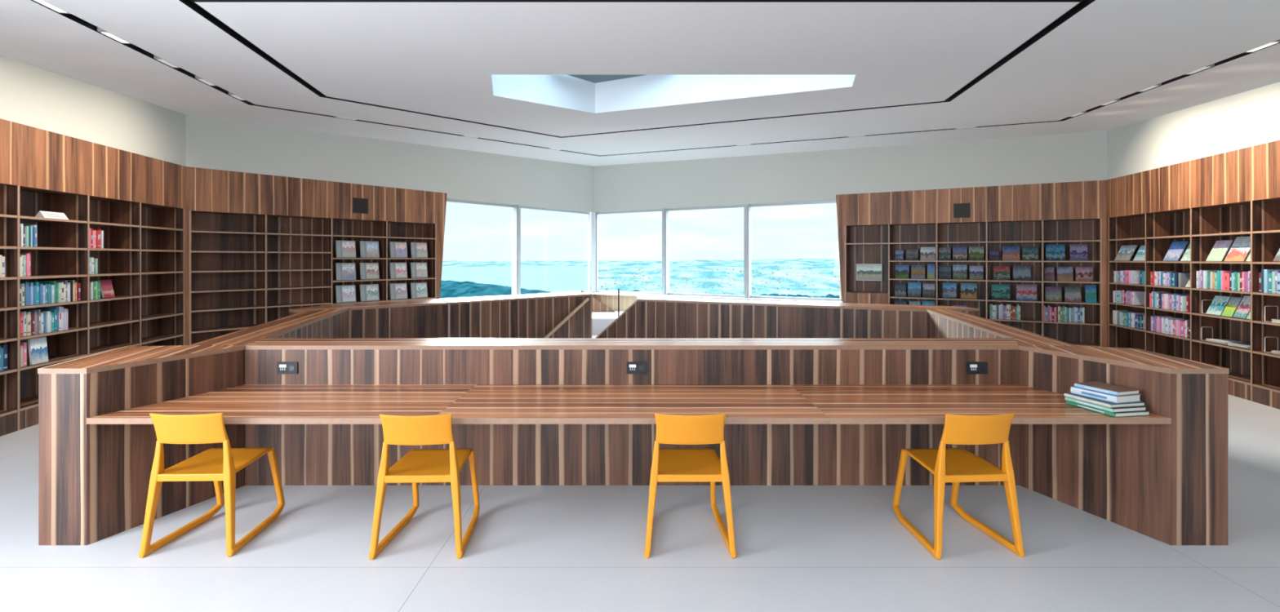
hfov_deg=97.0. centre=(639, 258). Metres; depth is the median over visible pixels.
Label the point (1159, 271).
book
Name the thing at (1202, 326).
bookend
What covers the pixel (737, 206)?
window
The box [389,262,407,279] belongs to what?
album
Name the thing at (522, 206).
window
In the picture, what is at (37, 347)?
book
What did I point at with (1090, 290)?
picture book
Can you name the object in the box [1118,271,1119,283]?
book
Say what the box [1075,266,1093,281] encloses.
picture book
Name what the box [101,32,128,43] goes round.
diffuser
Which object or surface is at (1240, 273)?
book
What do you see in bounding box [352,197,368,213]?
ventilation grille
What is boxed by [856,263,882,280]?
framed picture
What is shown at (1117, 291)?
book
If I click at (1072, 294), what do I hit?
picture book
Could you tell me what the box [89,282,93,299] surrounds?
book
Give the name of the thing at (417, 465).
plastic chair
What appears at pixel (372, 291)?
picture
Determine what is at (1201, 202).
bookcase
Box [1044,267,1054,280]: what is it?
picture book
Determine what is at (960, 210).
ventilation grille
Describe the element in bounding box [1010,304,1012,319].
book
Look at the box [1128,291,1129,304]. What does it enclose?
book
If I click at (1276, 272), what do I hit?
book
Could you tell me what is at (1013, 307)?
book
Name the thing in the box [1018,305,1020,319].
book
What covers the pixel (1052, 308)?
book
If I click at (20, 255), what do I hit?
book
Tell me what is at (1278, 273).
book
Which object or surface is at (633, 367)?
power socket
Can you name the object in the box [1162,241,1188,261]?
book
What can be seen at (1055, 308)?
book
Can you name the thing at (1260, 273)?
book
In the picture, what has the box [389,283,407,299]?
album
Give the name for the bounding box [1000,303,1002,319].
book
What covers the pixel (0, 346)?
book
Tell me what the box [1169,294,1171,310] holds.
book
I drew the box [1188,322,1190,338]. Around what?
book
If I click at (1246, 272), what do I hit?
book
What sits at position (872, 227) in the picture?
bookcase
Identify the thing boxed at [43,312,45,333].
book
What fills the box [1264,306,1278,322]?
bookend
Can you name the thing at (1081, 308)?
book
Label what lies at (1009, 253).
picture book
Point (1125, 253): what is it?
book
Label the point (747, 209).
trim
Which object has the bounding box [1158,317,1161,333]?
book
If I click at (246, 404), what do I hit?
countertop
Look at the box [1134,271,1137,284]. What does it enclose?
book
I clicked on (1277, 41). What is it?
ceiling lamp
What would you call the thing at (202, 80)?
diffuser
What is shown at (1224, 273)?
book
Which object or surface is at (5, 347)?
book
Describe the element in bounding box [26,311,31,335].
book
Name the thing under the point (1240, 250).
book
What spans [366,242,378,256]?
picture
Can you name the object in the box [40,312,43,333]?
book
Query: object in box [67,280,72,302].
book
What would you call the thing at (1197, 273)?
book
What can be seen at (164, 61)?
diffuser
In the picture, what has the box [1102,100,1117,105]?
diffuser
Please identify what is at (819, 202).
window
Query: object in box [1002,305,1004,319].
book
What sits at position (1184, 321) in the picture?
book
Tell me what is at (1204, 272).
book
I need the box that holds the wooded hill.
[440,280,552,298]
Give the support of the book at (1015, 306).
on the bookcase at (872, 227)
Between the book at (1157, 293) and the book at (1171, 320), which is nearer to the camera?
the book at (1171, 320)
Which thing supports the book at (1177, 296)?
on the bookcase at (1201, 202)
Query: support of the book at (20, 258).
on the bookcase at (138, 202)
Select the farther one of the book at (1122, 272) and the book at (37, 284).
the book at (1122, 272)
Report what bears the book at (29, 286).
on the bookcase at (138, 202)
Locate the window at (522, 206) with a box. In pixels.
[520,205,590,294]
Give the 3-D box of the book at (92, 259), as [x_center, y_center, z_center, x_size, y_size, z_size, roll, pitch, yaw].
[-6.316,0.082,6.442,0.170,0.189,0.035,0,0,-10]
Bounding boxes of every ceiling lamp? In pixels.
[33,0,70,13]
[97,26,131,44]
[153,54,179,67]
[195,75,215,85]
[228,91,245,100]
[1070,110,1086,116]
[1101,97,1119,105]
[1137,83,1161,92]
[1183,63,1214,75]
[1244,40,1279,53]
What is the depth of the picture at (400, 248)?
10.68 m
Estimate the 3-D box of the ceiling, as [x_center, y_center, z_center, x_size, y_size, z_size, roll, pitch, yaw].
[0.660,-1.924,5.592,14.320,0.952,18.316,0,0,0]
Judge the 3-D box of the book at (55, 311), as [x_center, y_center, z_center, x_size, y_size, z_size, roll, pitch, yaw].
[-6.236,0.650,5.964,0.157,0.234,0.026,0,0,-10]
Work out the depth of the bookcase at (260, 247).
9.21 m
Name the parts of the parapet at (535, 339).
wall panel, wall panel, handrail, raking panel, wall panel, wall panel, wall panel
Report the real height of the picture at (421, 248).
0.258 m
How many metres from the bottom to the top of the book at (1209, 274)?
0.205 m
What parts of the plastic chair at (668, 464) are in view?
leg, seat, backrest, leg, leg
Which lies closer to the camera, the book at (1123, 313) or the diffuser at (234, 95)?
the diffuser at (234, 95)
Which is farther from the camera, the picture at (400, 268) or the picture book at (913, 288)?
the picture book at (913, 288)
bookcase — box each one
[0,118,186,436]
[186,166,446,345]
[835,180,1106,346]
[1106,140,1279,409]
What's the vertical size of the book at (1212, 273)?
0.223 m
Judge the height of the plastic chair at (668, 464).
0.808 m
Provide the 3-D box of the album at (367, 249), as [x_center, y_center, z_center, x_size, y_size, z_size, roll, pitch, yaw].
[-4.881,-0.165,10.230,0.070,0.302,0.330,0,0,38]
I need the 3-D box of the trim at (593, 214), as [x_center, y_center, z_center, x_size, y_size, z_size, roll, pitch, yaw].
[-1.210,-0.193,14.820,0.110,2.140,0.200,0,0,0]
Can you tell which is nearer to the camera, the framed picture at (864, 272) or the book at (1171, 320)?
the book at (1171, 320)
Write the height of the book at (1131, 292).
0.203 m
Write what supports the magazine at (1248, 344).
on the magazine at (1233, 344)
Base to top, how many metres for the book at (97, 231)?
0.209 m
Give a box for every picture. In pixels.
[342,241,355,256]
[342,264,355,279]
[342,286,355,301]
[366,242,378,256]
[366,263,378,278]
[366,284,378,300]
[395,243,406,257]
[395,263,406,277]
[395,284,406,298]
[416,243,426,257]
[416,263,426,276]
[416,283,426,297]
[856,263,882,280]
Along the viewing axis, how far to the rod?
9.94 m
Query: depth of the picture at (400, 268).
10.68 m
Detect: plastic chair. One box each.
[138,413,284,558]
[368,413,479,559]
[644,413,736,558]
[892,413,1024,559]
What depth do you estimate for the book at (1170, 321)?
8.04 m
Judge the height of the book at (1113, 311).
0.227 m
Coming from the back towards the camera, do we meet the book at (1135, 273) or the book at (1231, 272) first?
the book at (1135, 273)
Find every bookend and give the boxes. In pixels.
[1200,326,1213,341]
[1201,299,1212,314]
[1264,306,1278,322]
[1264,337,1278,353]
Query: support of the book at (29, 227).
on the bookcase at (138, 202)
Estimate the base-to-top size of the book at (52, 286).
0.190 m
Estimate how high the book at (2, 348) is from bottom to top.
0.220 m
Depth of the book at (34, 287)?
5.73 m
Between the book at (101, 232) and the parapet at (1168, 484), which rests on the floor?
the parapet at (1168, 484)
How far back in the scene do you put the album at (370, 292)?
10.21 m
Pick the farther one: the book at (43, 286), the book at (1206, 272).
the book at (1206, 272)
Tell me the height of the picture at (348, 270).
0.258 m
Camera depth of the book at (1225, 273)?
7.04 m
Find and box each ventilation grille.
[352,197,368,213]
[953,203,970,217]
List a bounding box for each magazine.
[1205,338,1244,342]
[1206,340,1227,345]
[1227,342,1250,348]
[1228,342,1250,346]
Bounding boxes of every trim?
[511,204,520,295]
[591,212,595,292]
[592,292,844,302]
[662,208,669,295]
[743,204,751,297]
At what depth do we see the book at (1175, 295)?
7.92 m
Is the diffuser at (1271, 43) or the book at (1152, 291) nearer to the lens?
the diffuser at (1271, 43)
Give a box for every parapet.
[37,345,245,545]
[190,292,1075,485]
[1018,345,1229,545]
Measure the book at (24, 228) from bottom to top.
0.193 m
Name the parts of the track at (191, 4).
rail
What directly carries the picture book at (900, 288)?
on the bookcase at (872, 227)
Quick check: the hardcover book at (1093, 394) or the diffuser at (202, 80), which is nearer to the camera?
the hardcover book at (1093, 394)
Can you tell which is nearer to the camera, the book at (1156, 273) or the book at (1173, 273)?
the book at (1173, 273)
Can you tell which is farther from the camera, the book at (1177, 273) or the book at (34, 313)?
the book at (1177, 273)
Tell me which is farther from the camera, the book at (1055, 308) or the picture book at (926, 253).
the picture book at (926, 253)
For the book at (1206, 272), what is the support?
on the bookcase at (1201, 202)
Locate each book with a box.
[0,254,2,277]
[0,345,7,370]
[0,346,0,371]
[0,347,3,371]
[2,256,4,277]
[19,223,23,246]
[19,252,31,276]
[19,253,29,276]
[19,254,23,276]
[19,257,22,276]
[19,282,28,306]
[19,283,21,306]
[19,311,22,336]
[19,342,26,366]
[19,345,22,367]
[21,309,40,333]
[22,283,24,306]
[22,311,26,336]
[23,224,36,226]
[23,226,28,246]
[23,255,26,276]
[24,227,26,246]
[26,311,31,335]
[26,314,30,335]
[27,336,48,364]
[28,226,31,246]
[28,282,32,305]
[28,285,31,305]
[31,226,32,247]
[31,311,37,334]
[31,313,34,334]
[32,226,36,247]
[32,282,39,304]
[32,285,36,305]
[35,210,68,219]
[35,306,58,331]
[37,280,56,302]
[39,283,43,304]
[40,309,57,331]
[40,311,50,333]
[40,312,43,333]
[43,284,47,303]
[43,285,44,304]
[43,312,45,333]
[47,284,51,303]
[51,284,54,303]
[51,312,53,332]
[56,280,67,302]
[57,280,75,301]
[57,282,63,302]
[57,283,61,302]
[57,306,61,330]
[61,306,63,330]
[63,284,66,302]
[63,308,66,329]
[66,309,68,329]
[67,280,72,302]
[67,282,70,302]
[75,282,76,301]
[76,283,80,301]
[89,257,91,274]
[89,280,97,299]
[89,281,96,299]
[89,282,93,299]
[90,228,93,248]
[91,257,93,274]
[93,228,100,248]
[93,230,96,248]
[93,258,95,274]
[95,258,97,274]
[96,230,99,248]
[97,280,100,298]
[100,231,103,248]
[100,280,115,298]
[894,283,906,297]
[894,301,906,304]
[895,250,903,260]
[895,265,909,279]
[906,248,918,260]
[907,282,920,297]
[909,301,920,305]
[911,265,924,279]
[920,247,935,260]
[922,283,934,297]
[922,301,934,305]
[927,264,934,279]
[938,247,950,260]
[938,266,951,279]
[942,283,956,298]
[952,246,967,260]
[952,264,967,279]
[952,305,967,307]
[960,283,977,299]
[968,246,983,260]
[969,266,983,279]
[989,250,998,260]
[989,303,991,319]
[991,284,1009,300]
[991,303,992,319]
[992,305,995,319]
[993,266,1009,280]
[995,304,996,319]
[996,302,998,319]
[998,304,1000,319]
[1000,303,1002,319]
[1002,246,1019,260]
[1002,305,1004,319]
[1004,305,1006,319]
[1005,304,1008,319]
[1008,304,1010,319]
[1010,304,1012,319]
[1012,306,1015,319]
[1013,265,1031,280]
[1015,306,1017,319]
[1016,284,1036,301]
[1016,304,1018,319]
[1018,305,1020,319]
[1022,246,1038,261]
[1043,305,1044,321]
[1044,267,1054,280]
[1044,286,1061,302]
[1044,306,1047,321]
[1045,244,1065,261]
[1046,304,1049,321]
[1049,306,1051,321]
[1051,306,1053,321]
[1053,306,1056,321]
[1055,306,1057,321]
[1056,305,1060,322]
[1057,266,1072,281]
[1060,306,1062,322]
[1061,305,1065,322]
[1063,392,1146,408]
[1064,286,1080,302]
[1064,396,1146,413]
[1065,306,1066,322]
[1066,307,1069,322]
[1066,400,1150,417]
[1067,306,1071,322]
[1069,244,1087,261]
[1069,306,1073,322]
[1070,386,1141,404]
[1071,306,1075,322]
[1074,381,1140,395]
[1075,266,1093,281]
[1075,306,1077,323]
[1077,307,1079,323]
[1078,306,1082,323]
[1080,306,1084,323]
[1084,284,1096,302]
[1112,310,1125,324]
[1113,290,1115,302]
[1114,244,1137,261]
[1115,271,1118,282]
[1115,311,1118,324]
[1116,290,1118,302]
[1116,312,1118,324]
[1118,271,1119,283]
[1118,290,1121,303]
[1119,311,1132,325]
[1120,271,1123,283]
[1120,312,1125,325]
[1122,289,1125,303]
[1123,271,1124,283]
[1123,313,1124,325]
[1124,270,1128,283]
[1124,290,1126,303]
[1125,312,1128,326]
[1126,271,1128,283]
[1126,290,1139,304]
[1128,271,1131,284]
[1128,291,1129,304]
[1128,312,1142,327]
[1129,291,1132,304]
[1129,313,1131,327]
[1131,270,1144,284]
[1131,312,1134,327]
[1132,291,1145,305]
[1133,245,1145,261]
[1133,271,1134,284]
[1133,313,1145,328]
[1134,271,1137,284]
[1134,315,1142,328]
[1136,315,1137,328]
[1137,271,1140,284]
[1137,315,1139,328]
[1139,315,1142,328]
[1141,271,1144,284]
[1142,315,1145,329]
[1149,293,1151,307]
[1151,271,1154,284]
[1151,291,1165,307]
[1151,315,1154,331]
[1152,292,1155,307]
[1152,317,1154,331]
[1154,271,1159,285]
[1154,315,1169,332]
[1155,273,1157,285]
[1155,292,1169,307]
[1156,293,1158,308]
[1157,272,1159,285]
[1157,316,1172,332]
[1158,293,1173,308]
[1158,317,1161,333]
[1159,271,1162,285]
[1160,271,1174,285]
[1161,317,1177,333]
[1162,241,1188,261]
[1162,293,1164,308]
[1163,273,1164,285]
[1164,273,1167,286]
[1164,293,1165,309]
[1165,293,1173,309]
[1165,317,1183,334]
[1167,272,1168,286]
[1168,272,1172,286]
[1168,295,1169,309]
[1168,320,1171,334]
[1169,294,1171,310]
[1171,294,1173,310]
[1171,320,1176,335]
[1173,273,1174,286]
[1173,293,1190,310]
[1173,320,1176,335]
[1174,271,1190,286]
[1176,295,1179,311]
[1176,319,1190,336]
[1177,272,1178,287]
[1177,320,1189,336]
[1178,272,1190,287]
[1180,243,1190,261]
[1180,296,1182,311]
[1181,321,1183,337]
[1182,296,1185,311]
[1183,320,1185,337]
[1185,278,1190,287]
[1185,320,1186,337]
[1186,296,1189,311]
[1186,320,1190,337]
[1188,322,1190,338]
[1195,271,1199,288]
[1200,270,1217,273]
[1200,273,1203,288]
[1203,271,1205,288]
[1205,240,1233,261]
[1205,271,1217,288]
[1205,295,1231,315]
[1208,273,1210,288]
[1210,271,1217,288]
[1214,272,1217,289]
[1217,270,1220,289]
[1221,271,1230,289]
[1221,297,1243,317]
[1223,236,1250,262]
[1223,273,1225,289]
[1225,272,1230,290]
[1226,273,1230,290]
[1230,271,1248,290]
[1231,273,1233,290]
[1232,295,1250,319]
[1233,272,1235,290]
[1235,271,1241,290]
[1237,273,1239,291]
[1240,272,1241,291]
[1241,271,1246,291]
[1245,253,1250,262]
[1246,271,1248,291]
[1248,271,1250,291]
[1258,272,1261,292]
[1261,269,1263,293]
[1263,269,1279,293]
[1268,272,1271,293]
[1271,271,1275,293]
[1272,248,1279,262]
[1275,271,1279,293]
[1277,272,1279,293]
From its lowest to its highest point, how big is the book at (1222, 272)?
0.242 m
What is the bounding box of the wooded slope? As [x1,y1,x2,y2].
[627,289,839,298]
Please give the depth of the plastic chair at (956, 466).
3.19 m
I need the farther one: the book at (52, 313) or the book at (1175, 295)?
the book at (1175, 295)
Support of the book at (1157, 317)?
on the bookcase at (1201, 202)
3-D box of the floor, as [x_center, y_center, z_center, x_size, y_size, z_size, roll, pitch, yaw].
[0.658,1.667,5.752,15.143,0.001,18.799,0,0,0]
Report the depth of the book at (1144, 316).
8.59 m
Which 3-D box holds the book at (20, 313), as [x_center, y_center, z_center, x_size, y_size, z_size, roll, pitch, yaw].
[-6.189,0.646,5.572,0.198,0.241,0.029,0,0,-10]
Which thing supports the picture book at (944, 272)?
on the bookcase at (872, 227)
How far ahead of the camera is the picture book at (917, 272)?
10.97 m
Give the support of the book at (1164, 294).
on the bookcase at (1201, 202)
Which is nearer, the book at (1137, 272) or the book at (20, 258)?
the book at (20, 258)
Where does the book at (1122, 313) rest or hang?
on the bookcase at (1201, 202)
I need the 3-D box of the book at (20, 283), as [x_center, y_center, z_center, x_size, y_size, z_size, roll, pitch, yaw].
[-6.151,0.355,5.541,0.156,0.223,0.030,0,0,-10]
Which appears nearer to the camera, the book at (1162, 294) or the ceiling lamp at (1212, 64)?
the ceiling lamp at (1212, 64)
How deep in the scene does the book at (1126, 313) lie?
8.98 m
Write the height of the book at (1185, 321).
0.232 m
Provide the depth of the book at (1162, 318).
8.16 m
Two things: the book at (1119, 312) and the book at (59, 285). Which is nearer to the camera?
the book at (59, 285)
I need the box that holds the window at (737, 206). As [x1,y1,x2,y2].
[667,204,743,297]
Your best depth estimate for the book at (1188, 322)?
7.70 m
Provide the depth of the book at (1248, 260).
6.74 m
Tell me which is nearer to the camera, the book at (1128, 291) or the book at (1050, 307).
the book at (1128, 291)
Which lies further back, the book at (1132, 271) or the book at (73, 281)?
the book at (1132, 271)
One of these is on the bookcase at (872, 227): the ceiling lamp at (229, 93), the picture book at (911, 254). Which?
the picture book at (911, 254)
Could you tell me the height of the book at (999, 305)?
0.260 m
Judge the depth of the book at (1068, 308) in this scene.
9.75 m
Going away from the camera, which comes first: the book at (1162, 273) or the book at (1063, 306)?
the book at (1162, 273)
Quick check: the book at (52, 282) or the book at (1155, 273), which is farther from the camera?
the book at (1155, 273)
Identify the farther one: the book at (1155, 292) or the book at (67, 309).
the book at (1155, 292)
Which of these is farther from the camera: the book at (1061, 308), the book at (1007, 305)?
the book at (1007, 305)
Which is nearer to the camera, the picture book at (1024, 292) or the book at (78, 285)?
the book at (78, 285)
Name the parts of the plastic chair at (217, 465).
leg, backrest, seat, leg, leg, leg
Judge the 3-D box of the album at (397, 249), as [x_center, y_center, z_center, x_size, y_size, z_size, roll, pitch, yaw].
[-4.543,-0.165,10.658,0.070,0.302,0.330,0,0,38]
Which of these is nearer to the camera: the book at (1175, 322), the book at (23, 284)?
the book at (23, 284)
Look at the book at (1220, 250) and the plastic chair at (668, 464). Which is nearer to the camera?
the plastic chair at (668, 464)
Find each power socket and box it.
[276,361,297,373]
[626,361,646,373]
[966,361,987,373]
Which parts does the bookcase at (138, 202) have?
shelf, shelf, shelf, shelf, shelf, shelf, shelf, shelf, shelf, shelf, shelf, shelf, shelf, shelf, panel, fascia panel, shelf, shelf, shelf, shelf, shelf, shelf, shelf, shelf, shelf, shelf, shelf, shelf, panel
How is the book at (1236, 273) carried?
on the bookcase at (1201, 202)
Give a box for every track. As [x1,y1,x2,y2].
[31,0,1279,156]
[178,0,1095,137]
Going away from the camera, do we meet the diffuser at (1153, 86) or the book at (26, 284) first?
the book at (26, 284)
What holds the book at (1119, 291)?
on the bookcase at (1201, 202)
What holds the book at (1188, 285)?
on the bookcase at (1201, 202)
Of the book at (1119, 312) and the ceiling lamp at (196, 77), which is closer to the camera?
the ceiling lamp at (196, 77)
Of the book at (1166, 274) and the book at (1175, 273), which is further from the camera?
the book at (1166, 274)
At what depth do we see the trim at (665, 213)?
13.68 m
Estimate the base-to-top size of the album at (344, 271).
0.302 m
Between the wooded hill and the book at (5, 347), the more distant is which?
the wooded hill
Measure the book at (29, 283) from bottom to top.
0.226 m
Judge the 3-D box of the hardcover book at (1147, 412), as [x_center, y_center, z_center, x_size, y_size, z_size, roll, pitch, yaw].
[2.862,0.912,3.474,0.251,0.024,0.310,0,0,-10]
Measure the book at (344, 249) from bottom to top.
0.302 m
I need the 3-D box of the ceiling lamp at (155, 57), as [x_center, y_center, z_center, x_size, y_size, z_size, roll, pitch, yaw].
[-4.664,-1.951,5.599,0.077,0.067,0.322,0,0,-13]
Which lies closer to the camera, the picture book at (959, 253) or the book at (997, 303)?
the book at (997, 303)
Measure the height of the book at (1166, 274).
0.181 m
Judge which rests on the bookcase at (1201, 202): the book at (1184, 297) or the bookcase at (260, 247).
the book at (1184, 297)
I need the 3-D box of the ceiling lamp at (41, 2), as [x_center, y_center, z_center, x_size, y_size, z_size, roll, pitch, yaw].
[-4.326,-1.876,4.149,0.077,0.067,0.322,0,0,-13]
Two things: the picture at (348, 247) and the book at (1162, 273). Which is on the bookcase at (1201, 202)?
the book at (1162, 273)
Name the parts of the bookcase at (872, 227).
panel, shelf, shelf, panel, shelf, shelf, shelf, shelf, shelf, shelf, shelf, shelf, fascia panel, panel, shelf, shelf, shelf, shelf, shelf, shelf, shelf, shelf, shelf, shelf, shelf, panel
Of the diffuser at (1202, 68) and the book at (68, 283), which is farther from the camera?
the book at (68, 283)
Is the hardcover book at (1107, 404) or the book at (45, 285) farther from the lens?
the book at (45, 285)
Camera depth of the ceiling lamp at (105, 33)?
4.80 m
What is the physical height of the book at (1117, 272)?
0.188 m
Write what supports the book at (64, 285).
on the bookcase at (138, 202)
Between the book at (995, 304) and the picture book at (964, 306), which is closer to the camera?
the book at (995, 304)
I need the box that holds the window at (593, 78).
[568,75,643,83]
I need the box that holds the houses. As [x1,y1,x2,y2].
[598,262,839,294]
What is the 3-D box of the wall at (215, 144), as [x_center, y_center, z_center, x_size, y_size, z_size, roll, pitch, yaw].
[-4.005,-0.633,11.525,0.420,4.600,8.479,0,0,38]
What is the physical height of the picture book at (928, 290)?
0.269 m
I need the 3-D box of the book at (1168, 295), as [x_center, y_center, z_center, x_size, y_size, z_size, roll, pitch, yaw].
[7.617,0.621,8.038,0.194,0.200,0.039,0,0,13]
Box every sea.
[440,266,591,292]
[609,262,839,297]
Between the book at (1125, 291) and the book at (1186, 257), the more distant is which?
the book at (1125, 291)
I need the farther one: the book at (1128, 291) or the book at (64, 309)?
the book at (1128, 291)
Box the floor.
[0,334,1279,611]
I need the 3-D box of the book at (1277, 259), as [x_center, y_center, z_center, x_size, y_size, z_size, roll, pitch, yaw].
[7.186,-0.117,6.229,0.146,0.306,0.330,0,0,13]
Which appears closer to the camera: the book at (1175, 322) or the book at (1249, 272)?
the book at (1249, 272)
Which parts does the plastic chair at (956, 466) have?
leg, leg, leg, seat, backrest, leg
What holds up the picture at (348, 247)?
attached to the book at (344, 249)
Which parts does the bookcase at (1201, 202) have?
panel, shelf, shelf, shelf, shelf, shelf, shelf, shelf, shelf, shelf, shelf, panel, fascia panel, shelf, shelf, shelf, shelf, shelf, shelf, shelf, shelf, shelf, shelf, shelf, shelf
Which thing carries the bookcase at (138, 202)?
on the floor
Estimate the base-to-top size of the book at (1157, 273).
0.183 m
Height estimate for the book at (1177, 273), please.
0.199 m
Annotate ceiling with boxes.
[0,0,1279,166]
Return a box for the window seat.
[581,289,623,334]
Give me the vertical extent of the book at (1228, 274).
0.213 m
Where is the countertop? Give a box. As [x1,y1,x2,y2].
[86,384,1171,424]
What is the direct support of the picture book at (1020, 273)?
on the bookcase at (872, 227)
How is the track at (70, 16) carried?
attached to the ceiling
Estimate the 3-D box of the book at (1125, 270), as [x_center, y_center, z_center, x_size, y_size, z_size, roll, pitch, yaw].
[7.834,0.288,9.005,0.198,0.207,0.049,0,0,13]
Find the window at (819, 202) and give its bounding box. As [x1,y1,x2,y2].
[750,200,841,301]
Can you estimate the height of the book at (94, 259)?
0.173 m
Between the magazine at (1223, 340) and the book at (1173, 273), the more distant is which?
the book at (1173, 273)
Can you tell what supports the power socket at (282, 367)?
attached to the parapet at (535, 339)
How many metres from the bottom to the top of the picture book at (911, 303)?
0.269 m
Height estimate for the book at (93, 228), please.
0.229 m
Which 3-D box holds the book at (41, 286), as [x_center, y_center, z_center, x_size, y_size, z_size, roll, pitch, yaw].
[-6.207,0.361,5.789,0.173,0.211,0.030,0,0,-10]
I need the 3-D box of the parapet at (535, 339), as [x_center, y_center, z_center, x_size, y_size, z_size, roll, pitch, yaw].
[-0.045,1.153,7.475,8.770,1.028,6.650,0,0,0]
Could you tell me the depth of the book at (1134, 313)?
8.81 m
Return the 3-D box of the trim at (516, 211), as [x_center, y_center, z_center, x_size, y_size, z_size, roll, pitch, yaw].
[-2.801,-0.168,12.862,0.210,2.130,0.110,0,0,38]
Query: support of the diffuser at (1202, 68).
attached to the ceiling lamp at (1212, 64)
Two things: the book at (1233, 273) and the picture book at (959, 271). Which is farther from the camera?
the picture book at (959, 271)
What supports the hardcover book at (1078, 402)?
on the hardcover book at (1147, 412)
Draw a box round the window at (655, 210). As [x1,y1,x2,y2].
[595,208,662,294]
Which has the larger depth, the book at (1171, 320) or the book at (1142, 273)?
the book at (1142, 273)
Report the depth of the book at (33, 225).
5.73 m
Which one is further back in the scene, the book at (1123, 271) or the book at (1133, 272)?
the book at (1123, 271)
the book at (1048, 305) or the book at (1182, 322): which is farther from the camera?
the book at (1048, 305)
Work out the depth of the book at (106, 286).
6.71 m
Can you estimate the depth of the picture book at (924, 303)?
10.89 m
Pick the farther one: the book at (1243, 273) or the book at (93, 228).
the book at (1243, 273)
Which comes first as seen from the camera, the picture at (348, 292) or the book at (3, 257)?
the book at (3, 257)
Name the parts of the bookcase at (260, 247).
panel, shelf, shelf, shelf, shelf, shelf, shelf, shelf, shelf, shelf, shelf, shelf, panel, fascia panel, shelf, shelf, shelf, shelf, shelf, shelf, shelf, shelf, panel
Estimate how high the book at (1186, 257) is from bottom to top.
0.270 m
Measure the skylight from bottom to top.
0.558 m
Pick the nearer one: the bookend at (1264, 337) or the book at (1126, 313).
the bookend at (1264, 337)
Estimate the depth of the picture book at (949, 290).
10.70 m
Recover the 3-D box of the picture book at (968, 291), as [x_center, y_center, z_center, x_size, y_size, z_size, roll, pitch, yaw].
[6.120,0.604,10.547,0.260,0.289,0.052,0,0,30]
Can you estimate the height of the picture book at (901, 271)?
0.269 m
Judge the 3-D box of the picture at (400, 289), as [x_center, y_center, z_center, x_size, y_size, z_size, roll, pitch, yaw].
[-4.503,0.613,10.683,0.034,0.258,0.210,0,0,38]
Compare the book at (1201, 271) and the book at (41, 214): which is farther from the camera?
the book at (1201, 271)
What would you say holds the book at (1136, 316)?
on the bookcase at (1201, 202)
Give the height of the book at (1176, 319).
0.228 m
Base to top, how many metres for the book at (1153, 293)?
0.231 m
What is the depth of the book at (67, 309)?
6.13 m
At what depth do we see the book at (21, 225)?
5.57 m
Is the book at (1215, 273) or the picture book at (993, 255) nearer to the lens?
the book at (1215, 273)
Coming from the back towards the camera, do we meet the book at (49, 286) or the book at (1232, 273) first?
the book at (1232, 273)
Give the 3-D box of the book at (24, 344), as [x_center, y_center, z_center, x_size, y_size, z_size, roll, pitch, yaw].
[-6.185,0.950,5.604,0.187,0.233,0.036,0,0,-10]
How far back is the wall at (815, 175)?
11.60 m
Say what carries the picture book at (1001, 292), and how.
on the bookcase at (872, 227)
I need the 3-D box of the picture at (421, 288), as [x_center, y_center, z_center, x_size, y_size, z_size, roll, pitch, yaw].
[-4.242,0.613,11.012,0.034,0.258,0.210,0,0,38]
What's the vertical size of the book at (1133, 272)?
0.190 m
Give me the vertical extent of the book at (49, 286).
0.204 m
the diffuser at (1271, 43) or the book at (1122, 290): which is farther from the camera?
the book at (1122, 290)
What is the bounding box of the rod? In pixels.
[617,288,619,316]
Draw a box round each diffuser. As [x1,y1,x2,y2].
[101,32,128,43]
[157,59,178,67]
[197,79,215,85]
[231,94,244,100]
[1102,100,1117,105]
[1139,85,1158,91]
[1186,66,1210,74]
[1246,42,1278,52]
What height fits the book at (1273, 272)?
0.249 m
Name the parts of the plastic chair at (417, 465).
leg, leg, backrest, seat, leg, leg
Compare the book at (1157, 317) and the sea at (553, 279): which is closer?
the book at (1157, 317)
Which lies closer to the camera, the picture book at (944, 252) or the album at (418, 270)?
the picture book at (944, 252)
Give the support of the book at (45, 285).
on the bookcase at (138, 202)
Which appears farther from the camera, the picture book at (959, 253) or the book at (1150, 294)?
the picture book at (959, 253)
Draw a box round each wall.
[0,55,185,166]
[185,114,593,212]
[593,131,1106,311]
[1106,81,1279,179]
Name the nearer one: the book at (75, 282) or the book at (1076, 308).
the book at (75, 282)
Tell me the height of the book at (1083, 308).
0.262 m
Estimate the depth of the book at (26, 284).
5.63 m
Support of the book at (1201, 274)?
on the bookcase at (1201, 202)
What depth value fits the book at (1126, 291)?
8.96 m
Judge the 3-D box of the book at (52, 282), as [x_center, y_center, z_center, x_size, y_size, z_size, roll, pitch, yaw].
[-6.223,0.351,5.950,0.152,0.231,0.028,0,0,-10]
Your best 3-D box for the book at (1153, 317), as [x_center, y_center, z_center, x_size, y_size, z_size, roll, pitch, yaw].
[7.693,0.972,8.375,0.192,0.209,0.031,0,0,13]
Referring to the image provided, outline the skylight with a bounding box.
[491,75,855,113]
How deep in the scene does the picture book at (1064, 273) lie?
9.81 m
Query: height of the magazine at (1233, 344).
0.020 m
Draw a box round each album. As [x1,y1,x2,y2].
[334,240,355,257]
[334,262,355,280]
[334,284,355,302]
[359,240,379,257]
[359,262,379,279]
[359,284,379,302]
[389,241,407,257]
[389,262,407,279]
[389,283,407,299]
[410,242,427,257]
[410,262,427,278]
[410,282,427,298]
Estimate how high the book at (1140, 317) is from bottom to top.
0.196 m

